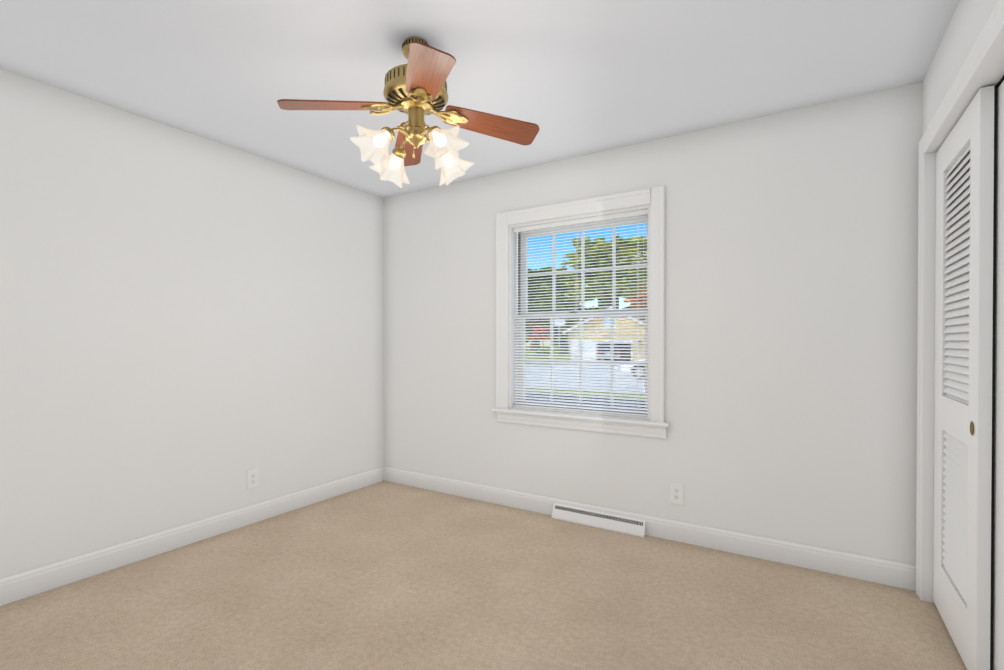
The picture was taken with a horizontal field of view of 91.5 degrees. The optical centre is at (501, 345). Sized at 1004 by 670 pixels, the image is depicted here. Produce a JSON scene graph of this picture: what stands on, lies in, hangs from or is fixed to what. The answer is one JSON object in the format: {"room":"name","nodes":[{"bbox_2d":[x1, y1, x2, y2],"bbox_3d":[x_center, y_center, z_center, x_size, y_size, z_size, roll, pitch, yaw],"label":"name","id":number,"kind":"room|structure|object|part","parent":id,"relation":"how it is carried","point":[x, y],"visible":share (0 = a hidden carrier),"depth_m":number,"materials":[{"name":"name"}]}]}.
{"room":"empty bedroom","nodes":[
{"label":"empty bedroom","id":0,"kind":"room"},
{"bbox_2d":[0,69,383,578],"bbox_3d":[-2.024,-0.044,2.774,0.140,2.440,3.830,0,0,32],"label":"wall","id":1,"kind":"structure","parent":0,"point":[191,327],"depth_m":2.79,"materials":[{"name":"paint"}]},
{"bbox_2d":[0,467,383,605],"bbox_3d":[-1.962,1.117,2.735,0.016,0.118,3.534,0,0,32],"label":"baseboard","id":2,"kind":"structure","parent":1,"relation":"attached to","point":[18,586],"depth_m":2.78,"materials":[{"name":"white wood"}]},
{"bbox_2d":[247,468,258,489],"bbox_3d":[-1.649,0.880,3.242,0.008,0.126,0.082,0,0,32],"label":"outlet","id":3,"kind":"object","parent":1,"relation":"attached to","point":[252,478],"visible":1,"depth_m":3.24,"materials":[{"name":"white plastic"}]},
{"bbox_2d":[0,0,958,197],"bbox_3d":[-0.089,-1.315,1.558,4.700,0.120,3.830,0,0,32],"label":"ceiling","id":4,"kind":"structure","parent":0,"point":[572,78],"depth_m":2.18,"materials":[{"name":"paint"}]},
{"bbox_2d":[277,37,538,187],"bbox_3d":[-0.358,-0.977,2.044,0.856,0.563,0.856,0,0,32],"label":"ceiling fan","id":5,"kind":"object","parent":4,"relation":"hanging from","point":[415,88],"visible":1,"depth_m":1.98,"materials":[{"name":"brown wood"}]},
{"bbox_2d":[0,481,966,669],"bbox_3d":[-0.089,1.245,1.577,4.700,0.120,3.830,0,0,32],"label":"floor","id":6,"kind":"structure","parent":0,"point":[384,575],"depth_m":2.22,"materials":[{"name":"carpet"}]},
{"bbox_2d":[551,503,645,537],"bbox_3d":[0.619,1.128,3.187,0.627,0.088,0.066,0,0,32],"label":"air vent register","id":7,"kind":"object","parent":6,"relation":"on","point":[615,523],"visible":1,"depth_m":3.16,"materials":[{"name":"white metal"}]},
{"bbox_2d":[384,82,922,564],"bbox_3d":[0.965,-0.047,3.126,4.560,2.440,0.210,0,0,32],"label":"wall","id":8,"kind":"structure","parent":0,"point":[792,326],"depth_m":2.77,"materials":[{"name":"paint"}]},
{"bbox_2d":[491,186,669,438],"bbox_3d":[0.524,-0.204,3.366,1.260,1.535,0.257,0,0,32],"label":"window","id":9,"kind":"structure","parent":8,"relation":"in","point":[652,200],"depth_m":3.33,"materials":[{"name":"white wood"}]},
{"bbox_2d":[513,209,647,416],"bbox_3d":[0.508,-0.207,3.337,0.987,1.301,0.046,0,0,32],"label":"window blinds","id":10,"kind":"object","parent":9,"relation":"attached to","point":[588,220],"visible":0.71,"depth_m":3.31,"materials":[{"name":"white plastic"}]},
{"bbox_3d":[0.558,-0.203,3.418,0.993,1.313,0.068,0,0,32],"label":"window sashes","id":11,"kind":"part","parent":9,"relation":"part of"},
{"bbox_3d":[0.558,-0.199,3.418,0.905,1.230,0.037,0,0,32],"label":"glass","id":12,"kind":"part","parent":9,"relation":"part of","materials":[{"name":"clear glass"}]},
{"bbox_2d":[384,466,915,590],"bbox_3d":[0.489,1.113,3.298,3.580,0.118,0.016,0,0,32],"label":"baseboard","id":13,"kind":"structure","parent":8,"relation":"attached to","point":[881,571],"depth_m":2.82,"materials":[{"name":"white wood"}]},
{"bbox_2d":[670,482,683,505],"bbox_3d":[1.052,0.893,2.949,0.082,0.126,0.008,0,0,32],"label":"outlet","id":14,"kind":"object","parent":8,"relation":"attached to","point":[676,493],"visible":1,"depth_m":2.95,"materials":[{"name":"white plastic"}]},
{"bbox_2d":[923,0,998,134],"bbox_3d":[1.095,-0.029,0.746,0.140,2.440,3.690,0,0,32],"label":"wall","id":15,"kind":"structure","parent":0,"point":[968,21],"depth_m":1.85,"materials":[{"name":"paint"}]},
{"bbox_2d":[916,0,1003,602],"bbox_3d":[1.624,0.111,1.613,0.160,2.146,1.600,0,0,32],"label":"door frame","id":16,"kind":"structure","parent":15,"relation":"attached to","point":[982,66],"depth_m":2.25,"materials":[{"name":"white wood"}]},
{"bbox_2d":[933,85,996,669],"bbox_3d":[1.814,0.147,1.941,0.046,2.042,0.676,0,0,32],"label":"sliding door","id":17,"kind":"structure","parent":15,"relation":"in","point":[964,372],"depth_m":1.81,"materials":[{"name":"white wood"}]},
{"bbox_2d":[993,81,1003,669],"bbox_3d":[1.480,0.155,1.327,0.038,2.034,0.794,0,0,32],"label":"sliding door","id":18,"kind":"structure","parent":15,"relation":"in","point":[998,641],"depth_m":1.61,"materials":[{"name":"white wood"}]},
{"label":"outside","id":19,"kind":"structure","parent":0,"visible":0},
{"bbox_2d":[526,346,644,398],"bbox_3d":[35.093,1.156,99.939,280.000,0.300,199.400,0,0,32],"label":"lawn","id":20,"kind":"structure","parent":19,"point":[583,391],"depth_m":16.97,"materials":[{"name":"green plant"}]},
{"bbox_2d":[526,349,572,363],"bbox_3d":[-11.858,1.007,56.606,35.300,0.620,37.000,0,0,1],"label":"bank","id":21,"kind":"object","parent":20,"relation":"on","point":[545,358],"depth_m":40.19,"materials":[{"name":"green plant"}]},
{"bbox_2d":[535,346,560,353],"bbox_3d":[4.606,0.532,45.163,3.180,0.987,1.380,0,0,1],"label":"bush","id":22,"kind":"object","parent":21,"relation":"on","point":[548,350],"depth_m":44.76,"materials":[{"name":"green plant"}]},
{"bbox_2d":[554,319,564,347],"bbox_3d":[5.770,-0.973,49.164,1.100,3.450,0.610,0,0,1],"label":"pole","id":23,"kind":"object","parent":21,"relation":"on","point":[559,326],"depth_m":48.85,"materials":[{"name":"white"}]},
{"bbox_2d":[561,344,568,353],"bbox_3d":[5.617,0.283,43.695,0.660,1.020,0.790,0,0,1],"label":"bin","id":24,"kind":"object","parent":21,"relation":"on","point":[564,349],"depth_m":43.33,"materials":[{"name":"grey plastic"}]},
{"bbox_2d":[526,363,644,392],"bbox_3d":[5.779,1.417,43.502,90.000,0.015,46.200,0,0,32],"label":"ground","id":25,"kind":"structure","parent":20,"relation":"on","point":[583,377],"depth_m":23.97,"materials":[{"name":"grey concrete"}]},
{"bbox_2d":[597,344,619,360],"bbox_3d":[9.254,0.591,42.548,1.860,1.640,5.000,0,0,12],"label":"suv","id":26,"kind":"object","parent":25,"relation":"on","point":[609,353],"depth_m":40.29,"materials":[{"name":"grey paint"}]},
{"bbox_2d":[621,360,644,378],"bbox_3d":[8.082,0.858,22.752,4.614,1.400,1.812,0,1,33],"label":"car","id":27,"kind":"object","parent":25,"relation":"on","point":[635,369],"depth_m":22.84,"materials":[{"name":"white paint"}]},
{"bbox_2d":[526,236,646,350],"bbox_3d":[7.178,-8.395,92.018,54.986,20.757,81.822,0,0,32],"label":"trees","id":28,"kind":"object","parent":20,"relation":"on","point":[607,253],"depth_m":61.48,"materials":[{"name":"green plant"}]},
{"bbox_2d":[563,305,644,360],"bbox_3d":[11.341,-1.215,50.805,8.900,5.170,11.770,0,0,13],"label":"house","id":29,"kind":"structure","parent":20,"relation":"on","point":[609,335],"depth_m":45.34,"materials":[{"name":"grey"}]},
{"bbox_2d":[526,393,644,407],"bbox_3d":[-13.760,1.580,21.629,280.000,0.012,7.000,0,0,32],"label":"street","id":30,"kind":"structure","parent":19,"point":[585,400],"depth_m":14.54,"materials":[{"name":"grey asphalt"}]}
]}

